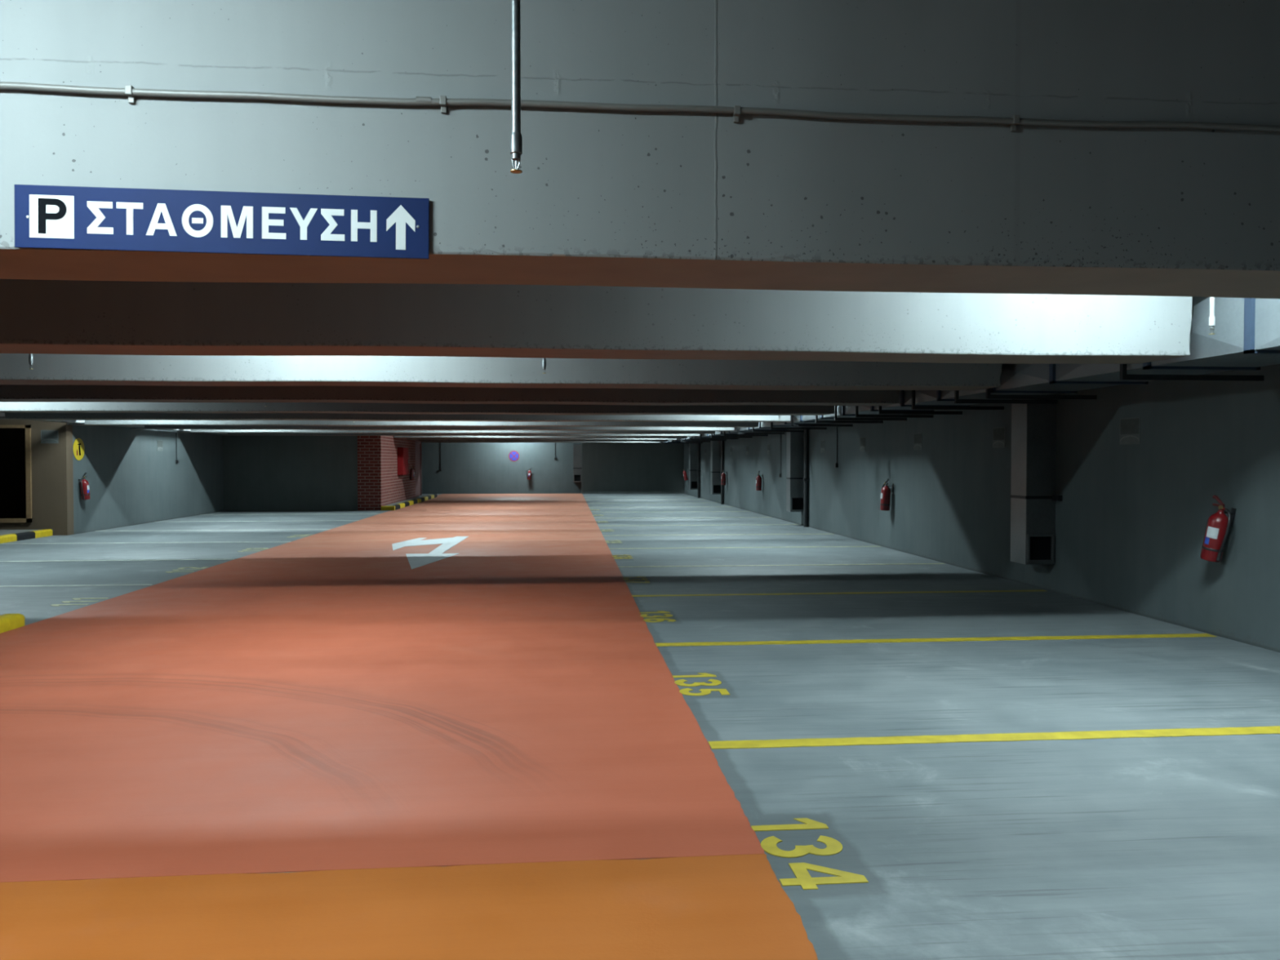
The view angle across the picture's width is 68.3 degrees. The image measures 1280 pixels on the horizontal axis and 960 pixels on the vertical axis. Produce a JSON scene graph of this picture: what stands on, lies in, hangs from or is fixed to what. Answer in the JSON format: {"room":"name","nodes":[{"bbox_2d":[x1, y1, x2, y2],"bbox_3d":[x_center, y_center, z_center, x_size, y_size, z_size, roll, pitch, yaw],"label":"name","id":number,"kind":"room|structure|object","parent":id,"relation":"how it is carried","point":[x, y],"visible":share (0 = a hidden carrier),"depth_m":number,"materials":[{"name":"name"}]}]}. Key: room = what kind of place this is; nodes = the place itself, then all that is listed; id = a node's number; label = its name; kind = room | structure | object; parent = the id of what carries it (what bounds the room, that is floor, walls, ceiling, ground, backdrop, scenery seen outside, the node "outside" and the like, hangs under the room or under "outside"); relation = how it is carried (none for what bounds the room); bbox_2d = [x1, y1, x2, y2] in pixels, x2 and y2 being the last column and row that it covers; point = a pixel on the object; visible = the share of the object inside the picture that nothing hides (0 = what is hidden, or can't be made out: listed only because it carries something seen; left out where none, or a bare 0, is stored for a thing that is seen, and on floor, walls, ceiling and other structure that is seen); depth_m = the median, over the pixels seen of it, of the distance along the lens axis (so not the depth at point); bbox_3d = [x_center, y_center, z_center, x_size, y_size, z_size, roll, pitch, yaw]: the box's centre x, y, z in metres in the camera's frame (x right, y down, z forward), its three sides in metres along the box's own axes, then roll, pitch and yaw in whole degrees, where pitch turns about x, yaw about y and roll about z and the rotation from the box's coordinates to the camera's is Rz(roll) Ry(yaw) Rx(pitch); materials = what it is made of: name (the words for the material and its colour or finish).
{"room":"parking garage","nodes":[
{"label":"parking garage","id":0,"kind":"room"},
{"bbox_2d":[0,428,26,518],"bbox_3d":[-14.428,-0.665,21.502,5.050,3.400,0.200,0,1,-5],"label":"doorway","id":1,"kind":"structure","parent":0,"point":[12,441],"depth_m":21.43,"materials":[{"name":"paint"}]},
{"bbox_2d":[0,528,52,535],"bbox_3d":[-13.810,1.123,14.667,5.070,0.120,7.600,0,1,-5],"label":"floor","id":2,"kind":"structure","parent":0,"point":[2,531],"depth_m":18.14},
{"bbox_2d":[0,419,74,535],"bbox_3d":[-14.017,-0.601,18.552,5.350,3.400,0.250,0,1,-5],"label":"wall","id":3,"kind":"structure","parent":0,"point":[52,469],"depth_m":18.65,"materials":[{"name":"beige paint"}]},
{"bbox_2d":[0,425,31,522],"bbox_3d":[-13.472,-0.119,18.478,2.960,1.920,0.055,0,1,-5],"label":"trim","id":4,"kind":"structure","parent":3,"relation":"attached to","point":[28,428],"depth_m":18.57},
{"bbox_2d":[40,430,58,443],"bbox_3d":[-11.650,-0.853,18.628,0.330,0.260,0.005,0,1,-5],"label":"notice","id":5,"kind":"object","parent":3,"relation":"attached to","point":[46,436],"visible":1,"depth_m":18.62,"materials":[{"name":"paper"}]},
{"bbox_2d":[72,425,223,533],"bbox_3d":[-11.890,-0.701,23.157,0.300,3.400,8.550,0,1,-5],"label":"wall","id":6,"kind":"structure","parent":0,"point":[131,482],"depth_m":22.18,"materials":[{"name":"paint"}]},
{"bbox_2d":[73,438,84,460],"bbox_3d":[-11.377,-0.624,19.142,0.007,0.450,0.450,0,1,-5],"label":"round sign","id":7,"kind":"object","parent":6,"relation":"attached to","point":[78,445],"visible":1,"depth_m":19.13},
{"bbox_2d":[78,472,90,499],"bbox_3d":[-11.274,0.125,19.166,0.211,0.551,0.219,1,2,37],"label":"fire extinguisher","id":8,"kind":"object","parent":6,"relation":"attached to","point":[84,484],"visible":1,"depth_m":19.13,"materials":[{"name":"red metal"}]},
{"bbox_2d":[104,425,144,427],"bbox_3d":[-11.311,-1.196,20.321,0.345,0.070,2.140,0,1,-5],"label":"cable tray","id":9,"kind":"object","parent":6,"relation":"attached to","point":[126,426],"visible":0.43,"depth_m":20.76,"materials":[{"name":"black metal"}]},
{"bbox_2d":[156,440,163,451],"bbox_3d":[-11.729,-0.839,23.073,0.005,0.260,0.330,0,1,-5],"label":"notice","id":10,"kind":"object","parent":6,"relation":"attached to","point":[160,443],"visible":1,"depth_m":23.08,"materials":[{"name":"paper"}]},
{"bbox_2d":[222,435,357,511],"bbox_3d":[-10.375,-0.799,27.732,4.125,3.400,0.300,0,1,-5],"label":"wall","id":11,"kind":"structure","parent":0,"point":[261,473],"depth_m":27.61,"materials":[{"name":"concrete"}]},
{"bbox_2d":[383,493,432,506],"bbox_3d":[-7.941,0.730,32.851,0.270,0.120,9.800,0,1,-5],"label":"floor","id":12,"kind":"structure","parent":0,"point":[420,496],"depth_m":31.61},
{"bbox_2d":[421,442,581,493],"bbox_3d":[-6.806,-1.101,41.698,8.400,3.400,0.300,0,1,-5],"label":"wall","id":13,"kind":"structure","parent":0,"point":[467,468],"depth_m":41.60,"materials":[{"name":"paint"}]},
{"bbox_2d":[508,450,519,461],"bbox_3d":[-5.556,-1.055,41.652,0.470,0.470,0.008,0,1,-5],"label":"round sign","id":14,"kind":"object","parent":13,"relation":"attached to","point":[513,455],"visible":1,"depth_m":41.65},
{"bbox_2d":[581,442,684,493],"bbox_3d":[-0.350,-1.106,41.918,4.500,3.400,1.000,0,1,-5],"label":"wall","id":15,"kind":"structure","parent":0,"point":[606,468],"depth_m":41.42,"materials":[{"name":"paint"}]},
{"bbox_2d":[573,444,581,482],"bbox_3d":[-2.769,-0.734,41.617,0.370,1.670,0.550,0,1,-5],"label":"ventilation duct","id":16,"kind":"object","parent":15,"relation":"attached to","point":[576,447],"visible":1,"depth_m":41.49,"materials":[{"name":"black metal"}]},
{"bbox_2d":[0,493,1279,959],"bbox_3d":[-6.089,1.278,17.212,20.900,0.300,49.300,0,1,-5],"label":"floor","id":17,"kind":"structure","parent":0,"point":[1139,848],"depth_m":5.23,"materials":[{"name":"grey concrete"}]},
{"bbox_2d":[0,613,24,633],"bbox_3d":[-5.372,1.327,5.377,0.200,0.115,6.400,0,1,-5],"label":"kerb","id":18,"kind":"object","parent":17,"relation":"on","point":[8,622],"visible":1,"depth_m":8.34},
{"bbox_2d":[0,528,52,543],"bbox_3d":[-11.365,1.106,15.224,0.150,0.130,6.820,0,1,-5],"label":"kerb","id":19,"kind":"object","parent":17,"relation":"on","point":[46,532],"visible":1,"depth_m":17.69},
{"bbox_2d":[0,584,151,586],"bbox_3d":[-8.348,1.259,11.087,5.020,0.003,0.060,0,1,-5],"label":"painted line","id":20,"kind":"object","parent":17,"relation":"on","point":[97,584],"visible":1,"depth_m":11.21,"materials":[{"name":"paint"}]},
{"bbox_2d":[50,597,108,606],"bbox_3d":[-5.917,1.284,9.944,0.360,0.003,0.570,0,1,-5],"label":"painted number","id":21,"kind":"object","parent":17,"relation":"on","point":[79,598],"visible":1,"depth_m":9.98,"materials":[{"name":"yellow paint"}]},
{"bbox_2d":[0,559,231,561],"bbox_3d":[-8.604,1.197,13.975,5.020,0.003,0.060,0,1,-5],"label":"painted line","id":22,"kind":"object","parent":17,"relation":"on","point":[165,559],"visible":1,"depth_m":14.02,"materials":[{"name":"paint"}]},
{"bbox_2d":[0,541,291,544],"bbox_3d":[-8.873,1.131,17.012,5.020,0.003,0.060,0,1,-5],"label":"painted line","id":23,"kind":"object","parent":17,"relation":"on","point":[271,541],"visible":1,"depth_m":17.06,"materials":[{"name":"paint"}]},
{"bbox_2d":[165,566,208,573],"bbox_3d":[-6.176,1.221,12.839,0.364,0.004,0.651,0,1,-5],"label":"painted number","id":24,"kind":"object","parent":17,"relation":"on","point":[196,568],"visible":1,"depth_m":12.88,"materials":[{"name":"yellow paint"}]},
{"bbox_2d":[94,528,330,531],"bbox_3d":[-9.142,1.066,20.049,5.020,0.003,0.060,0,1,-5],"label":"painted line","id":25,"kind":"object","parent":17,"relation":"on","point":[306,529],"visible":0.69,"depth_m":20.03,"materials":[{"name":"paint"}]},
{"bbox_2d":[236,547,268,551],"bbox_3d":[-6.425,1.160,15.676,0.369,0.004,0.655,0,1,-5],"label":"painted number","id":26,"kind":"object","parent":17,"relation":"on","point":[250,548],"visible":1,"depth_m":15.67,"materials":[{"name":"yellow paint"}]},
{"bbox_2d":[0,493,764,882],"bbox_3d":[-3.905,1.014,22.420,6.090,0.003,38.300,0,1,-5],"label":"lane","id":27,"kind":"object","parent":17,"relation":"on","point":[324,700],"visible":1,"depth_m":5.56,"materials":[{"name":"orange paint"}]},
{"bbox_2d":[391,536,468,568],"bbox_3d":[-3.607,1.158,15.591,1.360,0.004,5.500,0,1,-5],"label":"painted arrow","id":28,"kind":"object","parent":27,"relation":"on","point":[415,560],"visible":1,"depth_m":15.77,"materials":[{"name":"white paint"}]},
{"bbox_2d":[357,435,415,511],"bbox_3d":[-8.266,-0.872,31.156,0.670,3.398,6.830,0,1,-5],"label":"brick block","id":29,"kind":"object","parent":17,"relation":"on","point":[380,484],"visible":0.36,"depth_m":28.05,"materials":[{"name":"brick"}]},
{"bbox_2d":[397,447,408,475],"bbox_3d":[-7.837,-0.626,31.274,0.205,0.900,1.160,0,1,-5],"label":"upper cabinet","id":30,"kind":"object","parent":29,"relation":"attached to","point":[402,452],"visible":1,"depth_m":30.74,"materials":[{"name":"metal"}]},
{"bbox_2d":[0,853,817,959],"bbox_3d":[-1.837,1.538,-1.782,5.570,0.002,10.310,0,1,-5],"label":"lane","id":31,"kind":"object","parent":17,"relation":"on","point":[731,907],"visible":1,"depth_m":3.12,"materials":[{"name":"orange paint"}]},
{"bbox_2d":[381,493,437,510],"bbox_3d":[-7.879,0.726,32.826,0.390,0.130,10.050,0,1,-5],"label":"kerb","id":32,"kind":"object","parent":17,"relation":"on","point":[409,503],"visible":0.98,"depth_m":30.61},
{"bbox_2d":[611,554,633,559],"bbox_3d":[-0.276,1.184,14.557,0.318,0.004,0.630,0,1,-5],"label":"painted number","id":33,"kind":"object","parent":17,"relation":"on","point":[615,557],"visible":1,"depth_m":14.50,"materials":[{"name":"yellow paint"}]},
{"bbox_2d":[622,576,649,582],"bbox_3d":[-0.057,1.244,11.788,0.318,0.004,0.616,0,1,-5],"label":"painted number","id":34,"kind":"object","parent":17,"relation":"on","point":[642,577],"visible":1,"depth_m":11.75,"materials":[{"name":"yellow paint"}]},
{"bbox_2d":[638,610,675,622],"bbox_3d":[0.161,1.304,9.026,0.318,0.004,0.629,0,1,-5],"label":"painted number","id":35,"kind":"object","parent":17,"relation":"on","point":[658,620],"visible":1,"depth_m":8.99,"materials":[{"name":"yellow paint"}]},
{"bbox_2d":[671,672,729,695],"bbox_3d":[0.393,1.362,6.309,0.318,0.004,0.624,0,1,-5],"label":"painted number","id":36,"kind":"object","parent":17,"relation":"on","point":[681,682],"visible":1,"depth_m":6.28,"materials":[{"name":"yellow paint"}]},
{"bbox_2d":[626,533,811,535],"bbox_3d":[1.581,1.092,18.841,4.672,0.003,0.088,0,1,-5],"label":"painted line","id":37,"kind":"object","parent":17,"relation":"on","point":[746,534],"visible":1,"depth_m":18.75,"materials":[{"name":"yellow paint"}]},
{"bbox_2d":[645,524,799,525],"bbox_3d":[1.351,1.032,21.581,4.647,0.003,0.088,0,1,-5],"label":"painted line","id":38,"kind":"object","parent":17,"relation":"on","point":[779,524],"visible":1,"depth_m":21.52,"materials":[{"name":"yellow paint"}]},
{"bbox_2d":[609,546,880,549],"bbox_3d":[1.811,1.151,16.091,4.698,0.003,0.088,0,1,-5],"label":"painted line","id":39,"kind":"object","parent":17,"relation":"on","point":[831,546],"visible":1,"depth_m":16.11,"materials":[{"name":"yellow paint"}]},
{"bbox_2d":[617,563,945,567],"bbox_3d":[2.037,1.209,13.401,4.723,0.003,0.088,0,1,-5],"label":"painted line","id":40,"kind":"object","parent":17,"relation":"on","point":[893,563],"visible":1,"depth_m":13.37,"materials":[{"name":"yellow paint"}]},
{"bbox_2d":[751,817,868,889],"bbox_3d":[0.631,1.420,3.618,0.318,0.004,0.639,0,1,-5],"label":"painted number","id":41,"kind":"object","parent":17,"relation":"on","point":[804,879],"visible":1,"depth_m":3.58,"materials":[{"name":"yellow paint"}]},
{"bbox_2d":[631,590,1045,596],"bbox_3d":[2.273,1.270,10.592,4.749,0.003,0.108,0,1,-5],"label":"painted line","id":42,"kind":"object","parent":17,"relation":"on","point":[981,590],"visible":1,"depth_m":10.59,"materials":[{"name":"yellow paint"}]},
{"bbox_2d":[655,633,1216,646],"bbox_3d":[2.505,1.329,7.852,4.770,0.003,0.138,0,1,-5],"label":"painted line","id":43,"kind":"object","parent":17,"relation":"on","point":[1186,635],"visible":1,"depth_m":7.85,"materials":[{"name":"yellow paint"}]},
{"bbox_2d":[707,725,1279,749],"bbox_3d":[2.743,1.387,5.163,4.770,0.003,0.138,0,1,-5],"label":"painted line","id":44,"kind":"object","parent":17,"relation":"on","point":[815,742],"visible":1,"depth_m":5.09,"materials":[{"name":"yellow paint"}]},
{"bbox_2d":[684,296,1279,652],"bbox_3d":[4.184,-0.588,17.930,0.300,3.400,49.000,0,1,-5],"label":"wall","id":45,"kind":"structure","parent":0,"point":[1131,523],"depth_m":9.75,"materials":[{"name":"paint"}]},
{"bbox_2d":[688,443,697,489],"bbox_3d":[2.136,-0.552,37.336,0.355,1.850,0.510,0,1,-5],"label":"ventilation duct","id":46,"kind":"object","parent":45,"relation":"attached to","point":[692,446],"visible":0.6,"depth_m":37.23,"materials":[{"name":"black metal"}]},
{"bbox_2d":[697,443,700,497],"bbox_3d":[2.298,-0.396,36.846,0.118,2.200,0.120,0,1,-5],"label":"drain pipe","id":47,"kind":"object","parent":45,"relation":"attached to","point":[699,444],"visible":0.88,"depth_m":36.81,"materials":[{"name":"black metal"}]},
{"bbox_2d":[710,440,720,494],"bbox_3d":[2.603,-0.438,32.057,0.355,1.850,0.510,0,1,-5],"label":"ventilation duct","id":48,"kind":"object","parent":45,"relation":"attached to","point":[715,465],"visible":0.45,"depth_m":31.95,"materials":[{"name":"black metal"}]},
{"bbox_2d":[720,440,724,504],"bbox_3d":[2.761,-0.283,31.618,0.118,2.200,0.120,0,1,-5],"label":"drain pipe","id":49,"kind":"object","parent":45,"relation":"attached to","point":[722,442],"visible":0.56,"depth_m":31.58,"materials":[{"name":"black metal"}]},
{"bbox_2d":[720,468,727,484],"bbox_3d":[2.745,-0.100,31.130,0.213,0.534,0.186,1,2,41],"label":"fire extinguisher","id":50,"kind":"object","parent":45,"relation":"attached to","point":[723,474],"visible":1,"depth_m":31.06,"materials":[{"name":"red metal"}]},
{"bbox_2d":[755,471,763,490],"bbox_3d":[3.225,0.018,25.703,0.213,0.534,0.186,1,2,41],"label":"fire extinguisher","id":51,"kind":"object","parent":45,"relation":"attached to","point":[758,478],"visible":1,"depth_m":25.63,"materials":[{"name":"red metal"}]},
{"bbox_2d":[786,431,804,511],"bbox_3d":[3.547,-0.207,21.402,0.355,1.850,0.510,0,1,-5],"label":"ventilation duct","id":52,"kind":"object","parent":45,"relation":"attached to","point":[795,440],"visible":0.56,"depth_m":21.30,"materials":[{"name":"black metal"}]},
{"bbox_2d":[802,429,808,527],"bbox_3d":[3.699,-0.054,21.032,0.118,2.200,0.120,0,1,-5],"label":"drain pipe","id":53,"kind":"object","parent":45,"relation":"attached to","point":[805,479],"visible":0.9,"depth_m":20.99,"materials":[{"name":"black metal"}]},
{"bbox_2d":[859,436,866,451],"bbox_3d":[4.085,-0.654,17.318,0.005,0.260,0.330,0,1,-5],"label":"notice","id":54,"kind":"object","parent":45,"relation":"attached to","point":[862,440],"visible":1,"depth_m":17.28,"materials":[{"name":"paper"}]},
{"bbox_2d":[880,479,893,511],"bbox_3d":[4.101,0.245,15.788,0.189,0.532,0.228,-1,2,-44],"label":"fire extinguisher","id":55,"kind":"object","parent":45,"relation":"attached to","point":[886,491],"visible":1,"depth_m":15.72,"materials":[{"name":"metal"}]},
{"bbox_2d":[913,432,922,449],"bbox_3d":[4.319,-0.597,14.679,0.005,0.260,0.330,0,1,-5],"label":"notice","id":56,"kind":"object","parent":45,"relation":"attached to","point":[917,437],"visible":1,"depth_m":14.67,"materials":[{"name":"paper"}]},
{"bbox_2d":[992,426,1004,448],"bbox_3d":[4.557,-0.539,11.990,0.005,0.260,0.330,0,1,-5],"label":"notice","id":57,"kind":"object","parent":45,"relation":"attached to","point":[998,433],"visible":1,"depth_m":11.98,"materials":[{"name":"paper"}]},
{"bbox_2d":[1009,404,1062,564],"bbox_3d":[4.493,0.024,10.716,0.355,1.850,0.510,0,1,-5],"label":"ventilation duct","id":58,"kind":"object","parent":45,"relation":"attached to","point":[1033,496],"visible":0.99,"depth_m":10.62,"materials":[{"name":"black metal"}]},
{"bbox_2d":[1119,417,1140,444],"bbox_3d":[4.799,-0.480,9.251,0.005,0.260,0.330,0,1,-5],"label":"notice","id":59,"kind":"object","parent":45,"relation":"attached to","point":[1130,428],"visible":1,"depth_m":9.24,"materials":[{"name":"paper"}]},
{"bbox_2d":[1200,494,1235,562],"bbox_3d":[4.795,0.404,7.849,0.247,0.557,0.210,1,2,45],"label":"fire extinguisher","id":60,"kind":"object","parent":45,"relation":"attached to","point":[1217,530],"visible":1,"depth_m":7.81,"materials":[{"name":"metal"}]},
{"bbox_3d":[-8.656,-0.969,35.563,0.670,3.400,2.000,0,1,-5],"label":"brick wall","id":61,"kind":"structure","parent":0,"visible":0},
{"bbox_2d":[415,440,422,496],"bbox_3d":[-8.407,-0.429,35.596,0.110,2.080,1.940,0,1,-5],"label":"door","id":62,"kind":"structure","parent":61,"relation":"in","point":[418,444],"depth_m":35.91,"materials":[{"name":"grey metal"}]},
{"bbox_3d":[-6.089,-2.421,17.132,20.900,0.300,49.300,0,1,-5],"label":"ceiling","id":63,"kind":"structure","parent":0,"visible":0},
{"bbox_2d":[28,353,33,369],"bbox_3d":[-4.889,-1.446,7.569,0.033,1.115,0.033,0,1,-5],"label":"sprinkler","id":64,"kind":"object","parent":63,"relation":"hanging from","point":[30,357],"visible":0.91,"depth_m":7.57,"materials":[{"name":"metal"}]},
{"bbox_2d":[0,412,791,422],"bbox_3d":[-6.854,-1.655,16.608,19.263,1.205,0.560,0,1,-5],"label":"concrete beam","id":65,"kind":"structure","parent":63,"relation":"attached to","point":[8,415],"depth_m":16.59,"materials":[{"name":"concrete"}]},
{"bbox_2d":[66,420,759,427],"bbox_3d":[-4.429,-1.718,19.553,13.913,1.205,0.560,0,1,-5],"label":"concrete beam","id":66,"kind":"structure","parent":63,"relation":"attached to","point":[314,423],"depth_m":19.37,"materials":[{"name":"concrete"}]},
{"bbox_2d":[27,419,84,422],"bbox_3d":[-11.056,-1.138,17.613,0.375,0.070,2.140,0,1,-5],"label":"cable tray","id":67,"kind":"object","parent":66,"relation":"attached to","point":[60,421],"visible":0.22,"depth_m":18.03,"materials":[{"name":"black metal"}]},
{"bbox_2d":[0,401,834,415],"bbox_3d":[-6.614,-1.596,13.900,19.262,1.205,0.560,0,1,-5],"label":"concrete beam","id":68,"kind":"structure","parent":63,"relation":"attached to","point":[5,406],"depth_m":13.94,"materials":[{"name":"concrete"}]},
{"bbox_2d":[129,425,734,431],"bbox_3d":[-4.670,-1.777,22.262,13.912,1.205,0.560,0,1,-5],"label":"concrete beam","id":69,"kind":"structure","parent":63,"relation":"attached to","point":[146,427],"depth_m":22.03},
{"bbox_2d":[177,429,715,434],"bbox_3d":[-4.909,-1.835,24.971,13.913,1.205,0.560,0,1,-5],"label":"concrete beam","id":70,"kind":"structure","parent":63,"relation":"attached to","point":[192,430],"depth_m":24.76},
{"bbox_2d":[0,384,899,405],"bbox_3d":[-6.375,-1.538,11.191,19.262,1.205,0.560,0,1,-5],"label":"concrete beam","id":71,"kind":"structure","parent":63,"relation":"attached to","point":[8,393],"depth_m":11.32,"materials":[{"name":"concrete"}]},
{"bbox_2d":[215,432,699,436],"bbox_3d":[-5.149,-1.894,27.679,13.913,1.205,0.560,0,1,-5],"label":"concrete beam","id":72,"kind":"structure","parent":63,"relation":"attached to","point":[228,433],"depth_m":27.44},
{"bbox_2d":[0,353,1002,391],"bbox_3d":[-6.135,-1.479,8.482,19.264,1.205,0.560,0,1,-5],"label":"concrete beam","id":73,"kind":"structure","parent":63,"relation":"attached to","point":[47,369],"depth_m":8.67,"materials":[{"name":"concrete"}]},
{"bbox_2d":[510,0,522,173],"bbox_3d":[-0.339,-1.398,2.571,0.033,1.115,0.033,0,1,-5],"label":"sprinkler","id":74,"kind":"object","parent":63,"relation":"hanging from","point":[516,138],"visible":1,"depth_m":2.57,"materials":[{"name":"metal"}]},
{"bbox_2d":[393,435,687,438],"bbox_3d":[-3.147,-1.957,30.587,9.410,1.204,0.560,0,1,-5],"label":"concrete beam","id":75,"kind":"structure","parent":63,"relation":"attached to","point":[399,437],"depth_m":30.40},
{"bbox_2d":[421,440,659,443],"bbox_3d":[-4.774,-2.131,38.633,11.232,1.205,0.560,0,1,-5],"label":"concrete beam","id":76,"kind":"structure","parent":63,"relation":"attached to","point":[423,441],"depth_m":38.45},
{"bbox_2d":[407,437,676,439],"bbox_3d":[-3.388,-2.016,33.295,9.413,1.204,0.560,0,1,-5],"label":"concrete beam","id":77,"kind":"structure","parent":63,"relation":"attached to","point":[411,438],"depth_m":33.03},
{"bbox_2d":[418,439,667,441],"bbox_3d":[-3.623,-2.074,36.004,9.402,1.204,0.560,0,1,-5],"label":"concrete beam","id":78,"kind":"structure","parent":63,"relation":"attached to","point":[444,440],"depth_m":35.85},
{"bbox_2d":[0,279,1193,364],"bbox_3d":[-5.895,-1.421,5.773,19.263,1.205,0.560,0,1,-5],"label":"concrete beam","id":79,"kind":"structure","parent":63,"relation":"attached to","point":[46,317],"depth_m":6.02,"materials":[{"name":"concrete"}]},
{"bbox_2d":[0,0,1279,298],"bbox_3d":[-5.655,-1.362,3.065,19.262,1.205,0.560,0,1,-5],"label":"concrete beam","id":80,"kind":"structure","parent":63,"relation":"attached to","point":[599,197],"depth_m":3.32,"materials":[{"name":"concrete"}]},
{"bbox_2d":[14,184,429,259],"bbox_3d":[-1.385,-0.862,3.157,1.338,0.205,0.014,0,1,-5],"label":"direction sign","id":81,"kind":"object","parent":80,"relation":"attached to","point":[46,216],"visible":1,"depth_m":3.15,"materials":[{"name":"blue metal"}]},
{"bbox_2d":[0,81,1279,132],"bbox_3d":[-1.784,-1.274,3.110,11.000,0.052,0.033,0,1,-5],"label":"conduit","id":82,"kind":"object","parent":80,"relation":"attached to","point":[129,91],"visible":1,"depth_m":3.25,"materials":[{"name":"grey plastic"}]},
{"bbox_2d":[690,436,726,440],"bbox_3d":[2.238,-1.925,30.783,1.165,1.282,0.040,0,1,-5],"label":"hanger","id":83,"kind":"object","parent":63,"relation":"hanging from","point":[691,439],"visible":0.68,"depth_m":30.77,"materials":[{"name":"black metal"}]},
{"bbox_2d":[700,434,738,439],"bbox_3d":[2.423,-1.879,28.692,1.165,1.282,0.040,0,1,-5],"label":"hanger","id":84,"kind":"object","parent":63,"relation":"hanging from","point":[701,437],"visible":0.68,"depth_m":28.68,"materials":[{"name":"black metal"}]},
{"bbox_2d":[711,434,752,437],"bbox_3d":[2.600,-1.836,26.700,1.165,1.282,0.040,0,1,-5],"label":"hanger","id":85,"kind":"object","parent":63,"relation":"hanging from","point":[712,436],"visible":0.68,"depth_m":26.69,"materials":[{"name":"black metal"}]},
{"bbox_2d":[724,431,768,435],"bbox_3d":[2.776,-1.793,24.708,1.165,1.282,0.040,0,1,-5],"label":"hanger","id":86,"kind":"object","parent":63,"relation":"hanging from","point":[725,434],"visible":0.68,"depth_m":24.70,"materials":[{"name":"black metal"}]},
{"bbox_2d":[737,427,784,434],"bbox_3d":[2.935,-1.754,22.916,1.165,1.282,0.040,0,1,-5],"label":"hanger","id":87,"kind":"object","parent":63,"relation":"hanging from","point":[738,433],"visible":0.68,"depth_m":22.90,"materials":[{"name":"black metal"}]},
{"bbox_2d":[752,427,804,431],"bbox_3d":[3.094,-1.716,21.123,1.165,1.282,0.040,0,1,-5],"label":"hanger","id":88,"kind":"object","parent":63,"relation":"hanging from","point":[753,430],"visible":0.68,"depth_m":21.12,"materials":[{"name":"black metal"}]},
{"bbox_2d":[770,422,826,429],"bbox_3d":[3.252,-1.677,19.331,1.165,1.282,0.040,0,1,-5],"label":"hanger","id":89,"kind":"object","parent":63,"relation":"hanging from","point":[771,427],"visible":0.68,"depth_m":19.31,"materials":[{"name":"black metal"}]},
{"bbox_2d":[791,415,853,426],"bbox_3d":[3.402,-1.641,17.638,1.165,1.282,0.040,0,1,-5],"label":"hanger","id":90,"kind":"object","parent":63,"relation":"hanging from","point":[792,416],"visible":0.68,"depth_m":17.64,"materials":[{"name":"black metal"}]},
{"bbox_2d":[815,415,883,423],"bbox_3d":[3.548,-1.605,15.994,1.165,1.282,0.040,0,1,-5],"label":"hanger","id":91,"kind":"object","parent":63,"relation":"hanging from","point":[816,416],"visible":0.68,"depth_m":15.99,"materials":[{"name":"black metal"}]},
{"bbox_2d":[834,405,906,420],"bbox_3d":[3.645,-1.581,14.899,1.165,1.282,0.040,0,1,-5],"label":"hanger","id":92,"kind":"object","parent":63,"relation":"hanging from","point":[835,406],"visible":0.64,"depth_m":14.88,"materials":[{"name":"black metal"}]},
{"bbox_2d":[855,405,933,417],"bbox_3d":[3.737,-1.559,13.853,1.165,1.282,0.040,0,1,-5],"label":"hanger","id":93,"kind":"object","parent":63,"relation":"hanging from","point":[857,415],"visible":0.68,"depth_m":13.85,"materials":[{"name":"black metal"}]},
{"bbox_2d":[878,405,962,414],"bbox_3d":[3.826,-1.537,12.857,1.165,1.282,0.040,0,1,-5],"label":"hanger","id":94,"kind":"object","parent":63,"relation":"hanging from","point":[880,411],"visible":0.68,"depth_m":12.85,"materials":[{"name":"black metal"}]},
{"bbox_2d":[911,390,1004,409],"bbox_3d":[3.932,-1.511,11.662,1.165,1.282,0.040,0,1,-5],"label":"hanger","id":95,"kind":"object","parent":63,"relation":"hanging from","point":[913,406],"visible":0.68,"depth_m":11.64,"materials":[{"name":"black metal"}]},
{"bbox_2d":[954,390,1057,404],"bbox_3d":[4.043,-1.484,10.408,1.165,1.282,0.040,0,1,-5],"label":"hanger","id":96,"kind":"object","parent":63,"relation":"hanging from","point":[957,400],"visible":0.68,"depth_m":10.40,"materials":[{"name":"black metal"}]},
{"bbox_2d":[659,297,1279,443],"bbox_3d":[3.140,-1.377,19.528,0.915,0.550,42.390,0,1,-5],"label":"ventilation duct","id":97,"kind":"object","parent":96,"relation":"hanging from","point":[1246,336],"visible":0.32,"depth_m":7.29,"materials":[{"name":"metal"}]},
{"bbox_2d":[985,387,1097,399],"bbox_3d":[4.110,-1.468,9.651,1.165,1.282,0.040,0,1,-5],"label":"hanger","id":98,"kind":"object","parent":63,"relation":"hanging from","point":[988,396],"visible":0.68,"depth_m":9.64,"materials":[{"name":"black metal"}]},
{"bbox_2d":[1120,364,1263,381],"bbox_3d":[4.313,-1.418,7.360,1.165,1.282,0.040,0,1,-5],"label":"hanger","id":99,"kind":"object","parent":63,"relation":"hanging from","point":[1123,376],"visible":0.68,"depth_m":7.35,"materials":[{"name":"black metal"}]},
{"bbox_2d":[1208,297,1215,334],"bbox_3d":[3.362,-1.438,5.538,0.033,1.165,0.033,0,1,-5],"label":"sprinkler","id":100,"kind":"object","parent":63,"relation":"hanging from","point":[1211,318],"visible":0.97,"depth_m":5.54,"materials":[{"name":"white paint"}]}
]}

